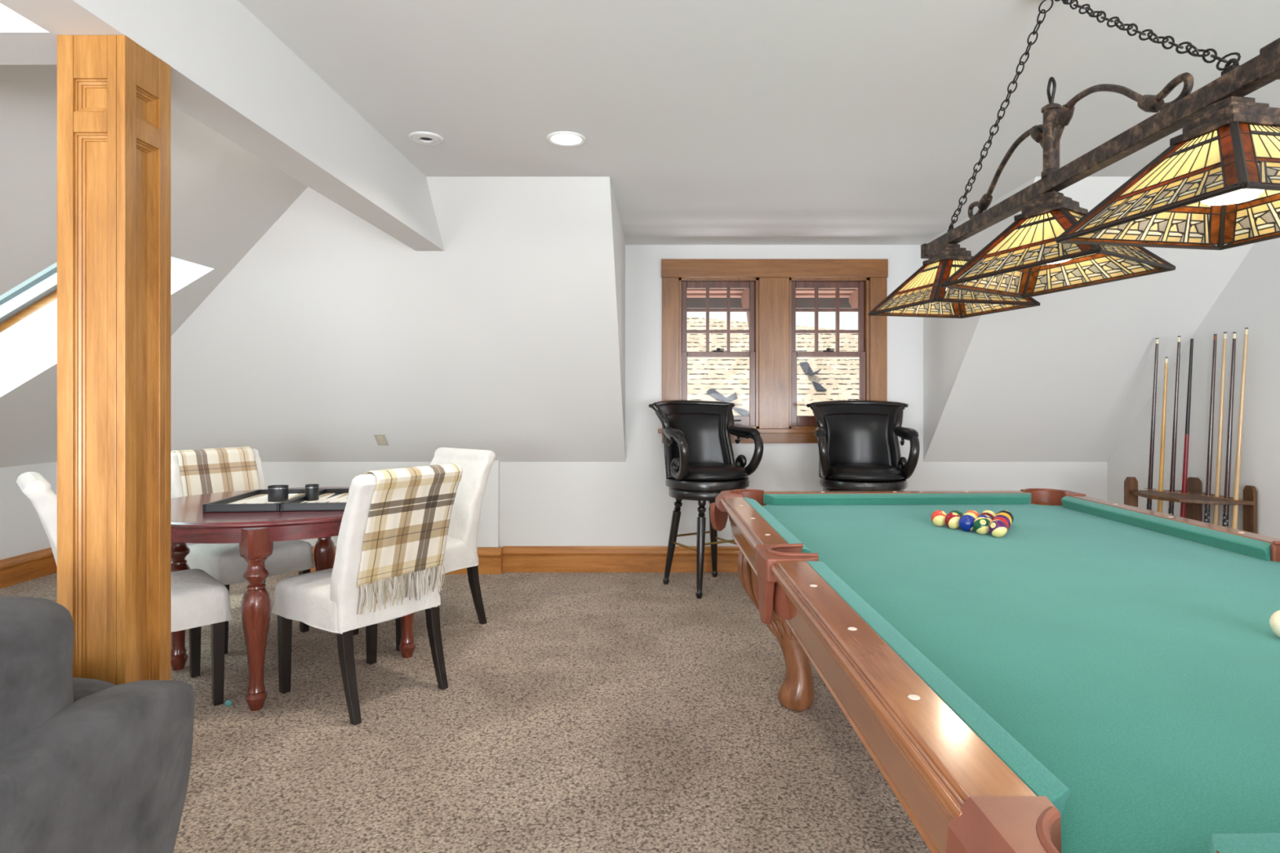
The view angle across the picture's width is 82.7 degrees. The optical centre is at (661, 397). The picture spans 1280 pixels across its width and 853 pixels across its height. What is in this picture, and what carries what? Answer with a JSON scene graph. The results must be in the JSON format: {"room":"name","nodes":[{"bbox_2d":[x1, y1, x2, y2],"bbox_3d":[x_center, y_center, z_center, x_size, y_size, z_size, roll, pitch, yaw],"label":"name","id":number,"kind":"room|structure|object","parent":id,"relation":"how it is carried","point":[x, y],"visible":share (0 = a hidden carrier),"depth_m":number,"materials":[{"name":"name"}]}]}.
{"room":"games hall","nodes":[
{"label":"games hall","id":0,"kind":"room"},
{"bbox_2d":[0,462,56,559],"bbox_3d":[-4.410,0.855,1.110,0.120,0.790,8.220,0,0,0],"label":"wall","id":1,"kind":"structure","parent":0,"point":[22,531],"depth_m":4.92,"materials":[{"name":"paint"}]},
{"bbox_2d":[0,547,57,588],"bbox_3d":[-4.335,1.157,1.110,0.029,0.185,8.220,0,0,0],"label":"baseboard","id":2,"kind":"structure","parent":1,"relation":"attached to","point":[15,570],"depth_m":4.95,"materials":[{"name":"brown wood"}]},
{"bbox_2d":[0,64,617,467],"bbox_3d":[-2.349,-0.347,1.128,4.053,1.614,8.255,0,0,0],"label":"sloped wall","id":3,"kind":"structure","parent":0,"point":[331,333],"depth_m":4.23,"materials":[{"name":"paint"}]},
{"bbox_2d":[0,256,201,386],"bbox_3d":[-3.206,-0.492,3.530,1.580,1.133,0.900,0,0,0],"label":"window","id":4,"kind":"structure","parent":3,"relation":"attached to","point":[28,315],"depth_m":3.93,"materials":[{"name":"glass"}]},
{"bbox_2d":[373,434,388,445],"bbox_3d":[-1.950,0.292,5.048,0.074,0.084,0.084,0,0,0],"label":"wall outlet","id":5,"kind":"object","parent":3,"relation":"attached to","point":[381,440],"visible":1,"depth_m":5.04,"materials":[{"name":"beige plastic"}]},
{"bbox_2d":[0,572,930,852],"bbox_3d":[-0.575,1.300,1.085,7.950,0.100,8.570,0,0,0],"label":"floor","id":6,"kind":"structure","parent":0,"point":[588,712],"depth_m":2.69,"materials":[{"name":"carpet"}]},
{"bbox_2d":[0,596,194,852],"bbox_3d":[-1.459,0.787,0.471,1.003,0.900,2.168,0,0,0],"label":"sofa","id":7,"kind":"object","parent":6,"relation":"on","point":[87,765],"visible":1,"depth_m":1.26,"materials":[{"name":"grey fabric"}]},
{"bbox_2d":[0,596,74,749],"bbox_3d":[-1.209,0.577,0.942,0.311,0.481,0.922,0,0,0],"label":"cushion","id":8,"kind":"object","parent":7,"relation":"on","point":[37,635],"depth_m":1.24,"materials":[{"name":"grey fabric"}]},
{"bbox_2d":[57,35,170,685],"bbox_3d":[-1.258,0.225,1.675,0.153,2.050,0.153,0,0,0],"label":"column","id":9,"kind":"structure","parent":6,"relation":"on","point":[113,94],"depth_m":1.62,"materials":[{"name":"brown wood"}]},
{"bbox_2d":[16,471,232,706],"bbox_3d":[-2.153,0.771,2.926,0.652,0.958,0.500,0,0,-44],"label":"dining chair","id":10,"kind":"object","parent":6,"relation":"on","point":[197,600],"visible":0.44,"depth_m":2.92,"materials":[{"name":"fabric"}]},
{"bbox_2d":[225,699,231,706],"bbox_3d":[-1.757,1.238,2.945,0.028,0.028,0.017,0,0,0],"label":"scrap","id":11,"kind":"object","parent":6,"relation":"on","point":[228,703],"visible":1,"depth_m":2.94,"materials":[{"name":"teal"}]},
{"bbox_2d":[170,448,315,653],"bbox_3d":[-2.255,0.771,3.876,0.652,0.958,0.500,0,0,35],"label":"dining chair","id":12,"kind":"object","parent":6,"relation":"on","point":[224,562],"visible":0.39,"depth_m":3.72,"materials":[{"name":"fabric"}]},
{"bbox_2d":[170,446,260,496],"bbox_3d":[-2.440,0.486,3.998,0.238,0.409,0.394,0,0,35],"label":"throw blanket","id":13,"kind":"object","parent":12,"relation":"on","point":[213,470],"visible":0.54,"depth_m":3.98,"materials":[{"name":"beige fabric"}]},
{"bbox_2d":[170,486,416,711],"bbox_3d":[-1.780,0.870,3.430,1.320,0.760,1.222,0,0,0],"label":"dining table","id":14,"kind":"object","parent":6,"relation":"on","point":[255,533],"visible":0.52,"depth_m":2.92,"materials":[{"name":"brown wood"}]},
{"bbox_2d":[202,488,349,512],"bbox_3d":[-1.673,0.473,3.389,0.628,0.034,0.520,0,0,-6],"label":"board","id":15,"kind":"object","parent":14,"relation":"on","point":[330,500],"visible":0.69,"depth_m":3.17,"materials":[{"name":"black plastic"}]},
{"bbox_2d":[267,484,288,502],"bbox_3d":[-1.775,0.442,3.360,0.088,0.072,0.059,0,0,-9],"label":"cup","id":16,"kind":"object","parent":15,"relation":"on","point":[276,493],"visible":0.98,"depth_m":3.34,"materials":[{"name":"black leather"}]},
{"bbox_2d":[305,484,319,501],"bbox_3d":[-1.635,0.442,3.395,0.059,0.072,0.059,0,0,-9],"label":"cup","id":17,"kind":"object","parent":15,"relation":"on","point":[312,491],"visible":1,"depth_m":3.37,"materials":[{"name":"black leather"}]},
{"bbox_2d":[280,488,349,511],"bbox_3d":[-1.516,0.473,3.405,0.313,0.034,0.520,0,0,-6],"label":"tray","id":18,"kind":"object","parent":15,"relation":"on","point":[330,500],"depth_m":3.17,"materials":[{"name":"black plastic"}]},
{"bbox_2d":[271,473,448,725],"bbox_3d":[-1.260,0.771,3.099,0.652,0.958,0.500,0,0,35],"label":"dining chair","id":19,"kind":"object","parent":6,"relation":"on","point":[326,600],"visible":0.71,"depth_m":2.90,"materials":[{"name":"fabric"}]},
{"bbox_2d":[356,462,462,614],"bbox_3d":[-1.028,0.569,2.977,0.161,0.574,0.415,0,0,35],"label":"throw blanket","id":20,"kind":"object","parent":19,"relation":"on","point":[410,514],"visible":0.98,"depth_m":2.96,"materials":[{"name":"beige fabric"}]},
{"bbox_2d":[352,447,496,651],"bbox_3d":[-1.300,0.771,3.943,0.500,0.958,0.652,0,0,36],"label":"dining chair","id":21,"kind":"object","parent":6,"relation":"on","point":[460,552],"visible":0.47,"depth_m":3.96,"materials":[{"name":"fabric"}]},
{"bbox_2d":[648,400,763,599],"bbox_3d":[0.287,0.634,4.841,0.681,1.235,0.640,0,0,-31],"label":"bar stool","id":22,"kind":"object","parent":6,"relation":"on","point":[700,464],"visible":0.94,"depth_m":4.83,"materials":[{"name":"black leather"}]},
{"bbox_2d":[669,462,747,480],"bbox_3d":[0.300,0.479,4.800,0.532,0.084,0.532,0,0,-28],"label":"seat cushion","id":23,"kind":"object","parent":22,"relation":"on","point":[693,471],"depth_m":4.60,"materials":[{"name":"black leather"}]},
{"bbox_2d":[806,400,919,491],"bbox_3d":[1.326,0.634,4.802,0.691,1.235,0.650,0,0,0],"label":"bar stool","id":24,"kind":"object","parent":6,"relation":"on","point":[859,445],"visible":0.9,"depth_m":4.90,"materials":[{"name":"black leather"}]},
{"bbox_2d":[828,462,904,481],"bbox_3d":[1.315,0.479,4.760,0.532,0.084,0.532,0,0,4],"label":"seat cushion","id":25,"kind":"object","parent":24,"relation":"on","point":[837,472],"depth_m":4.58,"materials":[{"name":"black leather"}]},
{"bbox_2d":[710,488,1279,852],"bbox_3d":[1.045,0.824,1.895,1.612,0.852,2.708,0,0,-1],"label":"pool table","id":26,"kind":"object","parent":6,"relation":"on","point":[1092,675],"visible":1,"depth_m":1.30,"materials":[{"name":"green fabric"}]},
{"bbox_2d":[732,491,761,505],"bbox_3d":[0.370,0.496,3.114,0.154,0.172,0.154,0,0,-1],"label":"pocket","id":27,"kind":"object","parent":26,"relation":"on","point":[757,495],"depth_m":3.18,"materials":[{"name":"brown leather"}]},
{"bbox_2d":[742,497,811,553],"bbox_3d":[0.372,0.433,2.507,0.051,0.044,1.033,0,0,-1],"label":"cushion","id":28,"kind":"object","parent":26,"relation":"on","point":[794,545],"depth_m":2.30,"materials":[{"name":"green fabric"}]},
{"bbox_2d":[773,582,790,620],"bbox_3d":[0.339,0.516,1.923,0.118,0.132,0.118,0,0,-1],"label":"pocket","id":29,"kind":"object","parent":26,"relation":"on","point":[780,603],"depth_m":1.88,"materials":[{"name":"brown leather"}]},
{"bbox_2d":[763,493,1031,505],"bbox_3d":[1.016,0.433,3.101,1.162,0.044,0.051,0,0,-1],"label":"cushion","id":30,"kind":"object","parent":26,"relation":"on","point":[769,499],"depth_m":3.09,"materials":[{"name":"green fabric"}]},
{"bbox_2d":[805,560,1070,819],"bbox_3d":[0.401,0.433,1.297,0.051,0.044,1.123,0,0,-1],"label":"cushion","id":31,"kind":"object","parent":26,"relation":"on","point":[1022,767],"depth_m":0.97,"materials":[{"name":"green fabric"}]},
{"bbox_2d":[930,510,946,526],"bbox_3d":[0.982,0.426,2.572,0.057,0.057,0.057,0,0,0],"label":"ball","id":32,"kind":"object","parent":26,"relation":"on","point":[937,517],"visible":0.93,"depth_m":2.55,"materials":[{"name":"red"}]},
{"bbox_2d":[944,512,960,528],"bbox_3d":[1.010,0.426,2.522,0.057,0.057,0.057,0,0,0],"label":"ball","id":33,"kind":"object","parent":26,"relation":"on","point":[951,519],"visible":0.84,"depth_m":2.50,"materials":[{"name":"red"}]},
{"bbox_2d":[948,510,963,516],"bbox_3d":[1.040,0.426,2.571,0.057,0.057,0.057,0,0,0],"label":"ball","id":34,"kind":"object","parent":26,"relation":"on","point":[957,512],"visible":0.24,"depth_m":2.56,"materials":[{"name":"green plastic"}]},
{"bbox_2d":[958,515,975,531],"bbox_3d":[1.039,0.426,2.472,0.057,0.057,0.057,0,0,0],"label":"ball","id":35,"kind":"object","parent":26,"relation":"on","point":[965,522],"visible":0.85,"depth_m":2.45,"materials":[{"name":"blue plastic"}]},
{"bbox_2d":[962,512,977,519],"bbox_3d":[1.068,0.426,2.521,0.057,0.057,0.057,0,0,0],"label":"ball","id":36,"kind":"object","parent":26,"relation":"on","point":[972,514],"visible":0.17,"depth_m":2.51,"materials":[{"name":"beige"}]},
{"bbox_2d":[964,510,979,516],"bbox_3d":[1.097,0.426,2.571,0.057,0.057,0.057,0,0,0],"label":"ball","id":37,"kind":"object","parent":26,"relation":"on","point":[975,513],"visible":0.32,"depth_m":2.56,"materials":[{"name":"orange plastic"}]},
{"bbox_2d":[973,516,990,534],"bbox_3d":[1.067,0.426,2.422,0.057,0.057,0.057,0,0,0],"label":"ball","id":38,"kind":"object","parent":26,"relation":"on","point":[980,525],"visible":0.92,"depth_m":2.40,"materials":[{"name":"green plastic"}]},
{"bbox_2d":[977,515,992,522],"bbox_3d":[1.097,0.426,2.472,0.057,0.057,0.057,0,0,0],"label":"ball","id":39,"kind":"object","parent":26,"relation":"on","point":[987,517],"visible":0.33,"depth_m":2.46,"materials":[{"name":"blue"}]},
{"bbox_2d":[978,512,994,519],"bbox_3d":[1.125,0.426,2.521,0.057,0.057,0.057,0,0,0],"label":"ball","id":40,"kind":"object","parent":26,"relation":"on","point":[990,515],"visible":0.27,"depth_m":2.51,"materials":[{"name":"red"}]},
{"bbox_2d":[980,510,995,516],"bbox_3d":[1.155,0.426,2.571,0.057,0.057,0.057,0,0,0],"label":"ball","id":41,"kind":"object","parent":26,"relation":"on","point":[992,513],"visible":0.25,"depth_m":2.56,"materials":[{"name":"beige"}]},
{"bbox_2d":[988,520,1007,537],"bbox_3d":[1.096,0.426,2.372,0.057,0.057,0.057,0,0,0],"label":"ball","id":42,"kind":"object","parent":26,"relation":"on","point":[997,528],"visible":1,"depth_m":2.35,"materials":[{"name":"purple plastic"}]},
{"bbox_2d":[991,516,1008,530],"bbox_3d":[1.125,0.426,2.422,0.057,0.057,0.057,0,0,0],"label":"ball","id":43,"kind":"object","parent":26,"relation":"on","point":[1002,519],"visible":0.38,"depth_m":2.41,"materials":[{"name":"red"}]},
{"bbox_2d":[993,515,1010,528],"bbox_3d":[1.154,0.426,2.471,0.057,0.057,0.057,0,0,0],"label":"ball","id":44,"kind":"object","parent":26,"relation":"on","point":[1006,517],"visible":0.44,"depth_m":2.46,"materials":[{"name":"purple plastic"}]},
{"bbox_2d":[995,512,1012,524],"bbox_3d":[1.183,0.426,2.521,0.057,0.057,0.057,0,0,0],"label":"ball","id":45,"kind":"object","parent":26,"relation":"on","point":[1008,516],"visible":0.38,"depth_m":2.51,"materials":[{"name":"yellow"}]},
{"bbox_2d":[996,510,1013,524],"bbox_3d":[1.212,0.426,2.571,0.057,0.057,0.057,0,0,0],"label":"ball","id":46,"kind":"object","parent":26,"relation":"on","point":[1002,511],"visible":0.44,"depth_m":2.56,"materials":[{"name":"black"}]},
{"bbox_2d":[1028,490,1063,505],"bbox_3d":[1.660,0.496,3.145,0.154,0.172,0.154,0,0,-1],"label":"pocket","id":47,"kind":"object","parent":26,"relation":"on","point":[1036,497],"depth_m":3.20,"materials":[{"name":"brown leather"}]},
{"bbox_2d":[1049,817,1061,852],"bbox_3d":[0.430,0.496,0.645,0.154,0.172,0.154,0,0,-1],"label":"pocket","id":48,"kind":"object","parent":26,"relation":"on","point":[1055,823],"depth_m":0.70,"materials":[{"name":"brown leather"}]},
{"bbox_2d":[1061,495,1271,560],"bbox_3d":[1.688,0.433,2.538,0.051,0.044,1.033,0,0,-1],"label":"cushion","id":49,"kind":"object","parent":26,"relation":"on","point":[1245,546],"depth_m":2.38,"materials":[{"name":"green fabric"}]},
{"bbox_2d":[1209,833,1279,852],"bbox_3d":[1.074,0.433,0.689,1.162,0.044,0.051,0,0,-1],"label":"cushion","id":50,"kind":"object","parent":26,"relation":"on","point":[1242,842],"depth_m":0.67,"materials":[{"name":"green fabric"}]},
{"bbox_2d":[1269,609,1279,637],"bbox_3d":[1.176,0.426,1.363,0.057,0.057,0.057,0,0,0],"label":"cue ball","id":51,"kind":"object","parent":26,"relation":"on","point":[1274,620],"visible":1,"depth_m":1.36,"materials":[{"name":"beige plastic"}]},
{"bbox_2d":[1124,476,1257,533],"bbox_3d":[2.991,0.863,4.155,0.431,0.775,0.540,0,0,0],"label":"cue rack","id":52,"kind":"object","parent":6,"relation":"on","point":[1194,498],"visible":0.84,"depth_m":4.10,"materials":[{"name":"brown wood"}]},
{"bbox_2d":[1146,337,1158,510],"bbox_3d":[2.953,0.384,4.392,0.030,1.489,0.089,0,0,-30],"label":"stick","id":53,"kind":"object","parent":52,"relation":"in","point":[1148,507],"visible":0.71,"depth_m":4.38,"materials":[{"name":"black wood"}]},
{"bbox_2d":[1157,356,1168,512],"bbox_3d":[2.957,0.444,4.308,0.030,1.369,0.085,0,0,-20],"label":"stick","id":54,"kind":"object","parent":52,"relation":"on","point":[1165,387],"visible":0.68,"depth_m":4.29,"materials":[{"name":"brown wood"}]},
{"bbox_2d":[1168,335,1181,515],"bbox_3d":[2.990,0.384,4.255,0.030,1.489,0.085,0,0,-31],"label":"stick","id":55,"kind":"object","parent":52,"relation":"on","point":[1171,509],"visible":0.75,"depth_m":4.24,"materials":[{"name":"black wood"}]},
{"bbox_2d":[1180,338,1193,517],"bbox_3d":[3.025,0.394,4.206,0.030,1.469,0.088,0,0,-35],"label":"stick","id":56,"kind":"object","parent":52,"relation":"on","point":[1183,505],"visible":0.59,"depth_m":4.19,"materials":[{"name":"black wood"}]},
{"bbox_2d":[1129,490,1254,505],"bbox_3d":[2.973,0.564,4.119,0.394,0.022,0.466,0,0,0],"label":"shelf","id":57,"kind":"object","parent":52,"relation":"attached to","point":[1191,496],"depth_m":4.03,"materials":[{"name":"brown wood"}]},
{"bbox_2d":[1204,333,1217,523],"bbox_3d":[3.087,0.384,4.105,0.082,1.489,0.030,0,0,12],"label":"stick","id":58,"kind":"object","parent":52,"relation":"on","point":[1208,481],"visible":0.73,"depth_m":4.09,"materials":[{"name":"black"}]},
{"bbox_2d":[1213,332,1226,525],"bbox_3d":[3.105,0.382,4.059,0.082,1.494,0.030,0,0,25],"label":"stick","id":59,"kind":"object","parent":52,"relation":"on","point":[1218,474],"visible":0.7,"depth_m":4.05,"materials":[{"name":"brown wood"}]},
{"bbox_2d":[1222,332,1235,527],"bbox_3d":[3.106,0.384,3.992,0.086,1.489,0.030,0,0,11],"label":"stick","id":60,"kind":"object","parent":52,"relation":"on","point":[1228,465],"visible":0.7,"depth_m":3.98,"materials":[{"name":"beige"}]},
{"bbox_2d":[1231,327,1248,529],"bbox_3d":[3.118,0.375,3.940,0.097,1.507,0.030,0,0,28],"label":"stick","id":61,"kind":"object","parent":52,"relation":"in","point":[1237,467],"visible":0.73,"depth_m":3.93,"materials":[{"name":"brown wood"}]},
{"bbox_2d":[56,244,1107,546],"bbox_3d":[-0.575,0.044,5.290,7.750,2.411,0.140,0,0,0],"label":"wall","id":62,"kind":"structure","parent":0,"point":[628,503],"depth_m":5.22,"materials":[{"name":"paint"}]},
{"bbox_2d":[170,546,336,572],"bbox_3d":[-2.985,1.157,5.205,2.730,0.185,0.029,0,0,0],"label":"baseboard","id":63,"kind":"structure","parent":62,"relation":"attached to","point":[312,570],"depth_m":5.20,"materials":[{"name":"brown wood"}]},
{"bbox_2d":[442,547,502,574],"bbox_3d":[-1.390,1.157,5.154,0.500,0.185,0.032,0,0,0],"label":"baseboard","id":64,"kind":"structure","parent":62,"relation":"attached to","point":[490,559],"depth_m":5.15,"materials":[{"name":"brown wood"}]},
{"bbox_2d":[476,460,499,547],"bbox_3d":[-1.393,0.757,5.195,0.455,0.615,0.050,0,0,0],"label":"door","id":65,"kind":"structure","parent":62,"relation":"in","point":[488,531],"depth_m":5.17,"materials":[{"name":"white paint"}]},
{"bbox_2d":[497,546,502,573],"bbox_3d":[-1.390,1.160,5.195,0.500,0.180,0.050,0,0,0],"label":"trim","id":66,"kind":"structure","parent":62,"relation":"attached to","point":[498,547],"depth_m":5.19,"materials":[{"name":"brown wood"}]},
{"bbox_2d":[502,546,740,572],"bbox_3d":[1.030,1.157,5.205,4.340,0.185,0.029,0,0,0],"label":"baseboard","id":67,"kind":"structure","parent":62,"relation":"attached to","point":[515,558],"depth_m":5.20,"materials":[{"name":"brown wood"}]},
{"bbox_2d":[678,277,759,428],"bbox_3d":[0.407,-0.323,5.282,0.579,1.085,0.136,0,0,0],"label":"window","id":68,"kind":"structure","parent":62,"relation":"in","point":[752,420],"depth_m":5.23,"materials":[{"name":"glass"},{"name":"wood"}]},
{"bbox_2d":[657,428,817,443],"bbox_3d":[0.805,0.273,5.192,1.670,0.105,0.055,0,0,0],"label":"trim","id":69,"kind":"structure","parent":62,"relation":"attached to","point":[768,435],"depth_m":5.20,"materials":[{"name":"brown wood"}]},
{"bbox_2d":[741,288,749,328],"bbox_3d":[0.710,-0.701,5.755,0.080,0.498,0.790,0,0,0],"label":"corbel","id":70,"kind":"object","parent":62,"relation":"attached to","point":[745,295],"visible":0.19,"depth_m":5.76,"materials":[{"name":"brown wood"}]},
{"bbox_2d":[686,297,852,308],"bbox_3d":[0.850,-0.820,6.235,2.900,0.100,0.030,0,0,0],"label":"trim","id":71,"kind":"structure","parent":62,"relation":"attached to","point":[691,303],"depth_m":6.22,"materials":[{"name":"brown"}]},
{"bbox_2d":[686,288,855,297],"bbox_3d":[0.850,-0.920,5.796,2.900,0.130,0.872,0,0,0],"label":"trim","id":72,"kind":"structure","parent":62,"relation":"attached to","point":[691,293],"depth_m":6.08,"materials":[{"name":"brown wood"}]},
{"bbox_2d":[661,258,888,428],"bbox_3d":[0.805,-0.387,5.205,1.620,1.213,0.030,0,0,0],"label":"trim","id":73,"kind":"structure","parent":62,"relation":"attached to","point":[774,275],"depth_m":5.20,"materials":[{"name":"brown wood"}]},
{"bbox_2d":[624,238,931,244],"bbox_3d":[0.807,-1.105,5.135,2.140,0.012,0.170,0,0,0],"label":"trim","id":74,"kind":"structure","parent":62,"relation":"attached to","point":[628,241],"depth_m":5.13,"materials":[{"name":"paint"}]},
{"bbox_2d":[789,277,869,428],"bbox_3d":[1.200,-0.323,5.282,0.584,1.085,0.136,0,0,0],"label":"window","id":75,"kind":"structure","parent":62,"relation":"in","point":[862,284],"depth_m":5.23,"materials":[{"name":"brown wood"}]},
{"bbox_2d":[848,288,857,308],"bbox_3d":[1.620,-0.701,5.755,0.080,0.498,0.790,0,0,0],"label":"corbel","id":76,"kind":"object","parent":62,"relation":"attached to","point":[853,299],"visible":0.19,"depth_m":5.97,"materials":[{"name":"brown wood"}]},
{"bbox_2d":[597,176,625,462],"bbox_3d":[-0.293,-0.326,4.434,0.060,1.571,1.571,0,0,0],"label":"wall","id":77,"kind":"structure","parent":0,"point":[612,236],"depth_m":4.37,"materials":[{"name":"paint"}]},
{"bbox_2d":[238,0,1279,238],"bbox_3d":[0.749,-1.141,1.135,5.002,0.060,8.270,0,0,0],"label":"ceiling","id":78,"kind":"structure","parent":0,"point":[704,118],"depth_m":2.58,"materials":[{"name":"paint"}]},
{"bbox_2d":[0,3,57,64],"bbox_3d":[-1.795,-0.956,1.667,0.910,0.311,0.155,0,0,0],"label":"trim","id":79,"kind":"structure","parent":78,"relation":"attached to","point":[22,41],"depth_m":1.63,"materials":[{"name":"paint"}]},
{"bbox_2d":[0,0,444,251],"bbox_3d":[-1.262,-0.956,0.480,0.155,0.311,6.960,0,0,0],"label":"beam","id":80,"kind":"structure","parent":78,"relation":"attached to","point":[230,73],"depth_m":2.20,"materials":[{"name":"paint"}]},
{"bbox_2d":[408,131,443,144],"bbox_3d":[-1.006,-1.105,3.100,0.140,0.012,0.140,0,0,0],"label":"recessed light","id":81,"kind":"object","parent":78,"relation":"in","point":[421,137],"visible":1,"depth_m":3.09,"materials":[{"name":"white paint"}]},
{"bbox_2d":[546,131,585,146],"bbox_3d":[-0.410,-1.107,3.110,0.164,0.008,0.164,0,0,0],"label":"recessed light","id":82,"kind":"object","parent":78,"relation":"in","point":[558,138],"visible":1,"depth_m":3.10,"materials":[{"name":"white paint"}]},
{"bbox_2d":[868,0,1279,318],"bbox_3d":[1.052,-0.708,1.983,0.566,0.807,1.744,0,0,0],"label":"lamp","id":83,"kind":"object","parent":78,"relation":"hanging from","point":[1224,165],"visible":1,"depth_m":1.56,"materials":[{"name":"brown metal"}]},
{"bbox_2d":[923,176,1041,462],"bbox_3d":[1.907,-0.326,4.434,0.060,1.571,1.571,0,0,0],"label":"wall","id":84,"kind":"structure","parent":0,"point":[950,345],"depth_m":4.79,"materials":[{"name":"paint"}]},
{"bbox_2d":[931,176,1253,462],"bbox_3d":[2.568,-0.343,4.452,1.263,1.606,1.606,0,0,0],"label":"ceiling","id":85,"kind":"structure","parent":0,"point":[1065,378],"depth_m":4.52,"materials":[{"name":"paint"}]},
{"bbox_2d":[1107,237,1279,538],"bbox_3d":[3.260,0.070,1.110,0.120,2.361,8.220,0,0,0],"label":"wall","id":86,"kind":"structure","parent":0,"point":[1251,299],"depth_m":4.07,"materials":[{"name":"paint"}]},
{"label":"outside","id":87,"kind":"structure","parent":0,"visible":0},
{"bbox_2d":[686,316,858,415],"bbox_3d":[1.600,0.321,8.868,7.200,3.157,2.935,0,0,0],"label":"shingled roof","id":88,"kind":"structure","parent":87,"point":[839,376],"depth_m":8.99,"materials":[{"name":"beige"}]},
{"bbox_2d":[706,387,749,415],"bbox_3d":[0.757,0.047,8.315,0.124,0.326,0.612,0,0,-45],"label":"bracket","id":89,"kind":"object","parent":88,"relation":"on","point":[712,392],"visible":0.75,"depth_m":8.31,"materials":[{"name":"grey metal"}]},
{"bbox_2d":[800,361,826,391],"bbox_3d":[1.828,-0.266,8.786,0.143,0.373,0.558,0,0,-12],"label":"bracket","id":90,"kind":"object","parent":88,"relation":"on","point":[807,370],"visible":1,"depth_m":8.78,"materials":[{"name":"grey metal"}]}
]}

